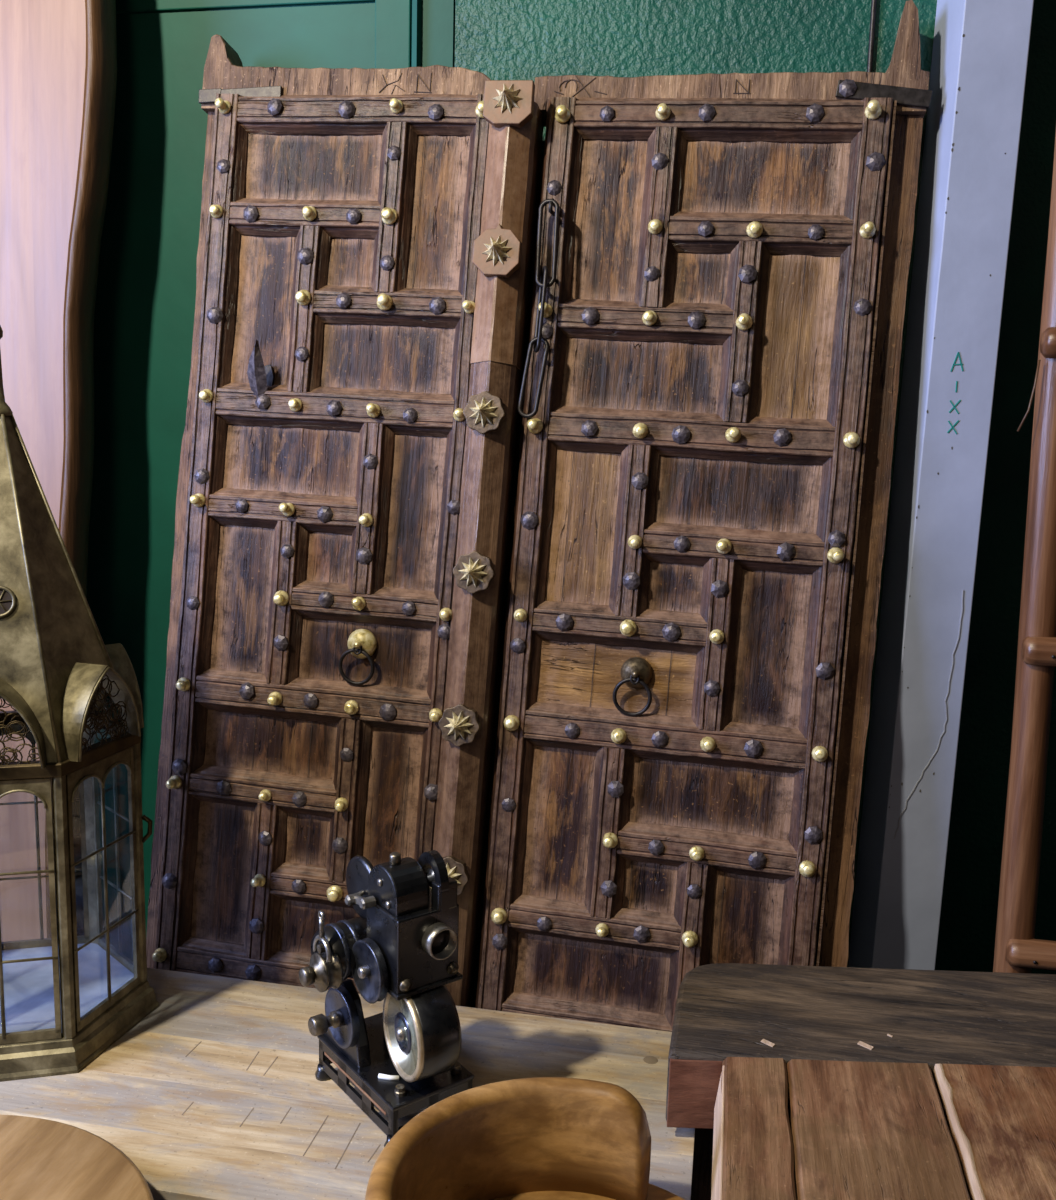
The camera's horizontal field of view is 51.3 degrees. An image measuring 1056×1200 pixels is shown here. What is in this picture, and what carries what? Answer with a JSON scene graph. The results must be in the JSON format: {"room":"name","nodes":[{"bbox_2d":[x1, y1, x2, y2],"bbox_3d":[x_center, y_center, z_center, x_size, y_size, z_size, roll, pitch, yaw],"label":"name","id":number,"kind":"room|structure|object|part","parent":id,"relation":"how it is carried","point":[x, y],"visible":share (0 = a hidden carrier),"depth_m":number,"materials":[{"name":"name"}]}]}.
{"room":"antique shop","nodes":[
{"label":"antique shop","id":0,"kind":"room"},
{"bbox_2d":[455,0,936,1007],"bbox_3d":[0.252,-0.343,1.619,0.724,3.200,0.120,3,9,10],"label":"wall","id":1,"kind":"structure","parent":0,"point":[497,39],"depth_m":1.51,"materials":[{"name":"paint"}]},
{"bbox_2d":[74,0,411,960],"bbox_3d":[-1.370,-0.428,1.910,2.576,3.200,0.094,3,9,10],"label":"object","id":2,"kind":"structure","parent":1,"relation":"in","point":[144,314],"depth_m":1.71,"materials":[{"name":"green paint"}]},
{"bbox_3d":[-0.707,-0.986,1.674,1.005,0.194,0.044,3,9,10],"label":"rail","id":3,"kind":"part","parent":2,"relation":"part of","materials":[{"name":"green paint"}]},
{"bbox_2d":[146,34,543,1007],"bbox_3d":[-0.294,0.239,1.555,0.537,2.043,0.358,4,9,15],"label":"door leaf","id":4,"kind":"structure","parent":1,"relation":"in","point":[345,497],"depth_m":1.52,"materials":[{"name":"brown wood"}]},
{"bbox_3d":[-0.430,0.392,1.571,0.120,0.253,0.008,5,2,10],"label":"panel","id":5,"kind":"part","parent":4,"relation":"part of","materials":[{"name":"brown wood"}]},
{"bbox_3d":[-0.399,0.001,1.559,0.120,0.261,0.006,5,2,10],"label":"panel","id":6,"kind":"part","parent":4,"relation":"part of","materials":[{"name":"brown wood"}]},
{"bbox_3d":[-0.372,0.270,1.553,0.220,0.056,0.025,5,2,10],"label":"rail","id":7,"kind":"part","parent":4,"relation":"part of","materials":[{"name":"brown wood"}]},
{"bbox_3d":[-0.365,-0.405,1.547,0.119,0.262,0.007,5,2,11],"label":"panel","id":8,"kind":"part","parent":4,"relation":"part of","materials":[{"name":"brown wood"}]},
{"bbox_3d":[-0.331,0.528,1.550,0.344,0.063,0.025,5,2,10],"label":"rail","id":9,"kind":"part","parent":4,"relation":"part of","materials":[{"name":"brown wood"}]},
{"bbox_3d":[-0.369,-0.310,1.547,0.024,0.042,0.004,5,2,11],"label":"spike plate","id":10,"kind":"part","parent":4,"relation":"part of","materials":[{"name":"grey metal"}]},
{"bbox_3d":[-0.359,0.203,1.556,0.234,0.136,0.007,5,2,10],"label":"panel","id":11,"kind":"part","parent":4,"relation":"part of","materials":[{"name":"brown wood"}]},
{"bbox_3d":[-0.340,-0.125,1.541,0.220,0.056,0.025,5,2,10],"label":"rail","id":12,"kind":"part","parent":4,"relation":"part of","materials":[{"name":"brown wood"}]},
{"bbox_3d":[-0.326,-0.197,1.543,0.234,0.146,0.007,5,2,10],"label":"panel","id":13,"kind":"part","parent":4,"relation":"part of","materials":[{"name":"brown wood"}]},
{"bbox_3d":[-0.307,-0.532,1.528,0.220,0.056,0.025,5,2,11],"label":"rail","id":14,"kind":"part","parent":4,"relation":"part of","materials":[{"name":"brown wood"}]},
{"bbox_3d":[-0.311,0.338,1.548,0.114,0.124,0.008,5,2,10],"label":"panel","id":15,"kind":"part","parent":4,"relation":"part of","materials":[{"name":"brown wood"}]},
{"bbox_3d":[-0.256,0.405,1.534,0.210,0.057,0.025,5,2,10],"label":"rail","id":16,"kind":"part","parent":4,"relation":"part of","materials":[{"name":"brown wood"}]},
{"bbox_3d":[-0.300,0.140,1.538,0.344,0.064,0.025,5,2,11],"label":"rail","id":17,"kind":"part","parent":4,"relation":"part of","materials":[{"name":"brown wood"}]},
{"bbox_3d":[-0.293,-0.603,1.531,0.234,0.144,0.007,5,2,10],"label":"panel","id":18,"kind":"part","parent":4,"relation":"part of","materials":[{"name":"brown wood"}]},
{"bbox_3d":[-0.267,0.469,1.542,0.224,0.129,0.007,5,2,10],"label":"panel","id":19,"kind":"part","parent":4,"relation":"part of","materials":[{"name":"brown wood"}]},
{"bbox_3d":[-0.278,-0.059,1.536,0.114,0.121,0.006,5,2,11],"label":"panel","id":20,"kind":"part","parent":4,"relation":"part of","materials":[{"name":"brown wood"}]},
{"bbox_3d":[-0.267,-0.265,1.525,0.344,0.064,0.025,5,2,10],"label":"rail","id":21,"kind":"part","parent":4,"relation":"part of","materials":[{"name":"brown wood"}]},
{"bbox_3d":[-0.245,-0.468,1.523,0.114,0.117,0.006,5,2,10],"label":"panel","id":22,"kind":"part","parent":4,"relation":"part of","materials":[{"name":"brown wood"}]},
{"bbox_3d":[-0.234,-0.670,1.513,0.344,0.061,0.025,5,2,10],"label":"rail","id":23,"kind":"part","parent":4,"relation":"part of","materials":[{"name":"brown wood"}]},
{"bbox_3d":[-0.223,0.006,1.521,0.211,0.056,0.025,5,2,11],"label":"rail","id":24,"kind":"part","parent":4,"relation":"part of","materials":[{"name":"brown wood"}]},
{"bbox_3d":[-0.235,0.075,1.530,0.225,0.140,0.007,5,2,11],"label":"panel","id":25,"kind":"part","parent":4,"relation":"part of","materials":[{"name":"brown wood"}]},
{"bbox_3d":[-0.190,-0.404,1.509,0.210,0.056,0.025,5,2,10],"label":"rail","id":26,"kind":"part","parent":4,"relation":"part of","materials":[{"name":"brown wood"}]},
{"bbox_3d":[-0.202,-0.333,1.518,0.224,0.145,0.007,5,2,10],"label":"panel","id":27,"kind":"part","parent":4,"relation":"part of","materials":[{"name":"brown wood"}]},
{"bbox_3d":[-0.195,0.280,1.526,0.110,0.260,0.006,5,2,11],"label":"panel","id":28,"kind":"part","parent":4,"relation":"part of","materials":[{"name":"brown wood"}]},
{"bbox_3d":[-0.163,-0.122,1.513,0.111,0.267,0.008,5,2,11],"label":"panel","id":29,"kind":"part","parent":4,"relation":"part of","materials":[{"name":"brown wood"}]},
{"bbox_3d":[-0.130,-0.530,1.501,0.111,0.261,0.007,5,2,11],"label":"panel","id":30,"kind":"part","parent":4,"relation":"part of","materials":[{"name":"brown wood"}]},
{"bbox_3d":[-0.105,0.366,1.458,0.056,0.056,0.014,5,2,10],"label":"rosette plate","id":31,"kind":"part","parent":4,"relation":"part of","materials":[{"name":"brown wood"}]},
{"bbox_3d":[-0.090,0.165,1.452,0.056,0.056,0.014,5,2,10],"label":"rosette plate","id":32,"kind":"part","parent":4,"relation":"part of","materials":[{"name":"brown wood"}]},
{"bbox_3d":[-0.071,-0.036,1.445,0.056,0.056,0.014,5,2,10],"label":"rosette plate","id":33,"kind":"part","parent":4,"relation":"part of","materials":[{"name":"gold metal"}]},
{"bbox_3d":[-0.095,0.306,1.487,0.062,1.929,0.065,5,2,10],"label":"ridge post","id":34,"kind":"part","parent":4,"relation":"part of","materials":[{"name":"brown wood"}]},
{"bbox_3d":[-0.057,-0.245,1.440,0.056,0.056,0.014,5,2,10],"label":"rosette plate","id":35,"kind":"part","parent":4,"relation":"part of","materials":[{"name":"brown wood"}]},
{"bbox_3d":[-0.040,-0.455,1.433,0.062,0.066,0.014,5,2,10],"label":"rosette plate","id":36,"kind":"part","parent":4,"relation":"part of","materials":[{"name":"brown wood"}]},
{"bbox_3d":[-0.031,-0.484,1.462,0.064,0.344,0.066,5,2,10],"label":"ridge casing","id":37,"kind":"part","parent":4,"relation":"part of","materials":[{"name":"brown wood"}]},
{"bbox_3d":[-0.025,-0.643,1.427,0.065,0.056,0.014,5,2,10],"label":"rosette plate","id":38,"kind":"part","parent":4,"relation":"part of","materials":[{"name":"brown wood"}]},
{"bbox_2d":[411,0,455,66],"bbox_3d":[-0.144,-0.358,1.653,0.063,3.200,0.058,3,9,10],"label":"door frame","id":39,"kind":"structure","parent":1,"relation":"attached to","point":[433,21],"depth_m":1.56,"materials":[{"name":"green paint"}]},
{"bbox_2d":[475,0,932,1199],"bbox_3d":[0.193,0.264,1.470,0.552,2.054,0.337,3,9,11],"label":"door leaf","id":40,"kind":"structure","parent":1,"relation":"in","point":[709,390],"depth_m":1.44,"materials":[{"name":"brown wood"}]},
{"bbox_3d":[0.048,0.300,1.481,0.122,0.259,0.007,5,2,10],"label":"panel","id":41,"kind":"part","parent":40,"relation":"part of","materials":[{"name":"brown wood"}]},
{"bbox_3d":[0.081,-0.098,1.468,0.122,0.258,0.007,5,2,10],"label":"panel","id":42,"kind":"part","parent":40,"relation":"part of","materials":[{"name":"brown wood"}]},
{"bbox_3d":[0.145,0.577,1.461,0.367,0.064,0.025,5,2,10],"label":"rail","id":43,"kind":"part","parent":40,"relation":"part of","materials":[{"name":"brown wood"}]},
{"bbox_3d":[0.091,0.503,1.476,0.242,0.138,0.007,5,2,10],"label":"panel","id":44,"kind":"part","parent":40,"relation":"part of","materials":[{"name":"brown wood"}]},
{"bbox_3d":[0.089,0.434,1.470,0.228,0.056,0.025,5,2,10],"label":"rail","id":45,"kind":"part","parent":40,"relation":"part of","materials":[{"name":"brown wood"}]},
{"bbox_3d":[0.114,-0.503,1.456,0.122,0.264,0.007,5,2,11],"label":"panel","id":46,"kind":"part","parent":40,"relation":"part of","materials":[{"name":"brown wood"}]},
{"bbox_3d":[0.123,0.106,1.464,0.242,0.141,0.008,5,2,11],"label":"panel","id":47,"kind":"part","parent":40,"relation":"part of","materials":[{"name":"brown wood"}]},
{"bbox_3d":[0.121,0.035,1.457,0.229,0.057,0.025,5,2,10],"label":"rail","id":48,"kind":"part","parent":40,"relation":"part of","materials":[{"name":"brown wood"}]},
{"bbox_3d":[0.156,-0.294,1.451,0.242,0.146,0.008,5,2,10],"label":"panel","id":49,"kind":"part","parent":40,"relation":"part of","materials":[{"name":"brown wood"}]},
{"bbox_3d":[0.154,-0.367,1.445,0.229,0.056,0.025,5,2,11],"label":"rail","id":50,"kind":"part","parent":40,"relation":"part of","materials":[{"name":"brown wood"}]},
{"bbox_3d":[0.161,0.381,1.460,0.120,0.117,0.007,5,2,10],"label":"panel","id":51,"kind":"part","parent":40,"relation":"part of","materials":[{"name":"brown wood"}]},
{"bbox_3d":[0.178,0.182,1.449,0.367,0.063,0.025,5,2,10],"label":"rail","id":52,"kind":"part","parent":40,"relation":"part of","materials":[{"name":"brown wood"}]},
{"bbox_3d":[0.194,-0.016,1.448,0.120,0.115,0.006,5,2,11],"label":"panel","id":53,"kind":"part","parent":40,"relation":"part of","materials":[{"name":"brown wood"}]},
{"bbox_3d":[0.210,-0.216,1.437,0.367,0.063,0.025,5,2,10],"label":"rail","id":54,"kind":"part","parent":40,"relation":"part of","materials":[{"name":"brown wood"}]},
{"bbox_3d":[0.226,-0.420,1.436,0.120,0.118,0.005,5,2,11],"label":"panel","id":55,"kind":"part","parent":40,"relation":"part of","materials":[{"name":"brown wood"}]},
{"bbox_3d":[0.233,0.329,1.441,0.231,0.056,0.025,5,2,10],"label":"rail","id":56,"kind":"part","parent":40,"relation":"part of","materials":[{"name":"brown wood"}]},
{"bbox_3d":[0.233,0.258,1.446,0.244,0.142,0.007,5,2,10],"label":"panel","id":57,"kind":"part","parent":40,"relation":"part of","materials":[{"name":"brown wood"}]},
{"bbox_3d":[0.243,-0.624,1.424,0.367,0.061,0.025,5,2,10],"label":"rail","id":58,"kind":"part","parent":40,"relation":"part of","materials":[{"name":"brown wood"}]},
{"bbox_3d":[0.265,-0.068,1.429,0.230,0.056,0.025,5,2,10],"label":"rail","id":59,"kind":"part","parent":40,"relation":"part of","materials":[{"name":"brown wood"}]},
{"bbox_3d":[0.265,-0.140,1.433,0.244,0.143,0.007,5,2,10],"label":"panel","id":60,"kind":"part","parent":40,"relation":"part of","materials":[{"name":"brown wood"}]},
{"bbox_3d":[0.276,0.460,1.441,0.124,0.255,0.007,5,2,10],"label":"panel","id":61,"kind":"part","parent":40,"relation":"part of","materials":[{"name":"brown wood"}]},
{"bbox_3d":[0.298,-0.473,1.416,0.230,0.056,0.025,5,2,10],"label":"rail","id":62,"kind":"part","parent":40,"relation":"part of","materials":[{"name":"brown wood"}]},
{"bbox_3d":[0.298,-0.546,1.420,0.244,0.146,0.007,5,2,10],"label":"panel","id":63,"kind":"part","parent":40,"relation":"part of","materials":[{"name":"brown wood"}]},
{"bbox_3d":[0.308,0.064,1.429,0.124,0.256,0.008,5,2,10],"label":"panel","id":64,"kind":"part","parent":40,"relation":"part of","materials":[{"name":"brown wood"}]},
{"bbox_3d":[0.340,-0.337,1.416,0.124,0.264,0.008,5,2,10],"label":"panel","id":65,"kind":"part","parent":40,"relation":"part of","materials":[{"name":"brown wood"}]},
{"bbox_2d":[867,0,876,71],"bbox_3d":[0.445,-0.322,1.519,0.010,3.200,0.008,3,9,10],"label":"cable","id":66,"kind":"object","parent":1,"relation":"attached to","point":[873,2],"visible":0.02,"depth_m":1.45,"materials":[{"name":"metal"}]},
{"bbox_2d":[935,0,1055,973],"bbox_3d":[1.945,-0.457,2.647,2.380,3.200,0.100,3,9,10],"label":"wall","id":67,"kind":"structure","parent":0,"point":[970,895],"depth_m":2.81,"materials":[{"name":"paint"}]},
{"bbox_3d":[-0.156,1.435,0.680,5.600,0.050,5.250,3,9,10],"label":"floor","id":68,"kind":"structure","parent":0,"visible":0},
{"bbox_2d":[0,0,116,941],"bbox_3d":[-0.911,0.020,1.704,0.599,2.400,0.148,3,9,10],"label":"live edge slab","id":69,"kind":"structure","parent":68,"relation":"on","point":[58,58],"depth_m":1.58,"materials":[{"name":"brown wood"}]},
{"bbox_2d":[0,1115,153,1199],"bbox_3d":[-0.551,0.951,0.967,0.449,0.800,0.449,3,9,10],"label":"round table","id":70,"kind":"object","parent":68,"relation":"on","point":[41,1159],"visible":1,"depth_m":1.04,"materials":[{"name":"brown wood"}]},
{"bbox_2d":[0,968,694,1199],"bbox_3d":[-0.660,0.907,1.403,1.693,0.750,0.410,3,9,10],"label":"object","id":71,"kind":"structure","parent":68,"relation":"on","point":[216,1093],"depth_m":1.26,"materials":[{"name":"beige wood"}]},
{"bbox_2d":[0,325,158,1081],"bbox_3d":[-0.624,0.104,1.326,0.289,0.861,0.318,3,9,10],"label":"brass lantern","id":72,"kind":"object","parent":71,"relation":"on","point":[66,997],"visible":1,"depth_m":1.28,"materials":[{"name":"gold glass"}]},
{"bbox_2d":[0,678,46,768],"bbox_3d":[-0.592,0.136,1.208,0.112,0.100,0.073,3,9,10],"label":"hood","id":73,"kind":"object","parent":72,"relation":"attached to","point":[28,696],"depth_m":1.22,"materials":[{"name":"gold metal"}]},
{"bbox_3d":[-0.532,0.350,1.262,0.014,0.325,0.012,-7,12,-44],"label":"corner post","id":74,"kind":"part","parent":72,"relation":"part of","materials":[{"name":"gold metal"}]},
{"bbox_3d":[-0.633,0.492,1.385,0.248,0.001,0.273,3,9,10],"label":"floor plate","id":75,"kind":"part","parent":72,"relation":"part of","materials":[{"name":"white"}]},
{"bbox_3d":[-0.625,0.173,1.337,0.266,0.018,0.292,3,9,10],"label":"cornice","id":76,"kind":"part","parent":72,"relation":"part of","materials":[{"name":"gold metal"}]},
{"bbox_3d":[-0.592,0.313,1.494,0.014,0.325,0.012,3,9,10],"label":"corner post","id":77,"kind":"part","parent":72,"relation":"part of","materials":[{"name":"gold metal"}]},
{"bbox_2d":[61,662,140,761],"bbox_3d":[-0.510,0.125,1.296,0.051,0.100,0.117,3,9,10],"label":"hood","id":78,"kind":"object","parent":72,"relation":"attached to","point":[80,681],"depth_m":1.28,"materials":[{"name":"gold metal"}]},
{"bbox_2d":[91,643,143,727],"bbox_3d":[-0.532,0.106,1.416,0.106,0.100,0.086,3,9,10],"label":"hood","id":79,"kind":"object","parent":72,"relation":"attached to","point":[120,661],"depth_m":1.39,"materials":[{"name":"gold metal"}]},
{"bbox_3d":[-0.494,0.331,1.396,0.012,0.325,0.014,-1,9,-14],"label":"corner post","id":80,"kind":"part","parent":72,"relation":"part of","materials":[{"name":"gold metal"}]},
{"bbox_2d":[299,850,473,1146],"bbox_3d":[-0.162,0.417,1.203,0.162,0.304,0.203,-5,11,-37],"label":"projector","id":81,"kind":"object","parent":71,"relation":"on","point":[401,949],"visible":0.98,"depth_m":1.17,"materials":[{"name":"metal"}]},
{"bbox_3d":[-0.236,0.401,1.173,0.012,0.020,0.020,-5,11,-37],"label":"spool knob","id":82,"kind":"part","parent":81,"relation":"part of","materials":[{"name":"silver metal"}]},
{"bbox_3d":[-0.194,0.386,1.226,0.081,0.060,0.060,-5,11,-37],"label":"motor","id":83,"kind":"part","parent":81,"relation":"part of","materials":[{"name":"metal"}]},
{"bbox_3d":[-0.180,0.323,1.183,0.003,0.016,0.036,-5,11,-37],"label":"crank arm","id":84,"kind":"part","parent":81,"relation":"part of","materials":[{"name":"metal"}]},
{"bbox_3d":[-0.152,0.515,1.242,0.104,0.005,0.174,-5,11,-37],"label":"plate","id":85,"kind":"part","parent":81,"relation":"part of","materials":[{"name":"metal"}]},
{"bbox_3d":[-0.152,0.534,1.245,0.100,0.036,0.170,-5,11,-37],"label":"frame","id":86,"kind":"part","parent":81,"relation":"part of","materials":[{"name":"metal"}]},
{"bbox_2d":[387,996,417,1074],"bbox_3d":[-0.130,0.462,1.174,0.007,0.088,0.088,-4,10,-30],"label":"reel","id":87,"kind":"object","parent":81,"relation":"on","point":[402,1011],"depth_m":1.17,"materials":[{"name":"silver metal"}]},
{"bbox_3d":[-0.094,0.359,1.160,0.030,0.030,0.004,-5,11,-37],"label":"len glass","id":88,"kind":"part","parent":81,"relation":"part of","materials":[{"name":"glass"}]},
{"bbox_2d":[365,1077,684,1199],"bbox_3d":[0.021,0.914,0.950,0.372,0.909,0.372,3,9,10],"label":"armchair","id":89,"kind":"object","parent":68,"relation":"on","point":[536,1138],"visible":1,"depth_m":1.02,"materials":[{"name":"brown leather"}]},
{"bbox_3d":[0.029,0.594,0.900,0.372,0.030,0.372,3,9,10],"label":"seat","id":90,"kind":"part","parent":89,"relation":"part of","materials":[{"name":"brown leather"}]},
{"bbox_2d":[665,963,1055,1199],"bbox_3d":[0.413,0.929,1.100,0.591,0.852,0.784,3,9,10],"label":"table","id":91,"kind":"object","parent":68,"relation":"on","point":[809,1082],"visible":1,"depth_m":1.14,"materials":[{"name":"brown wood"}]},
{"bbox_2d":[848,0,1033,969],"bbox_3d":[0.544,-0.161,1.469,0.130,2.900,0.121,2,9,2],"label":"post","id":92,"kind":"object","parent":68,"relation":"on","point":[980,51],"visible":0.92,"depth_m":1.43,"materials":[{"name":"paint"}]},
{"bbox_2d":[993,132,1055,972],"bbox_3d":[0.841,0.169,1.348,0.526,2.301,0.064,3,9,10],"label":"ladder","id":93,"kind":"object","parent":68,"relation":"on","point":[1016,950],"visible":0.78,"depth_m":1.37,"materials":[{"name":"wood"}]}
]}

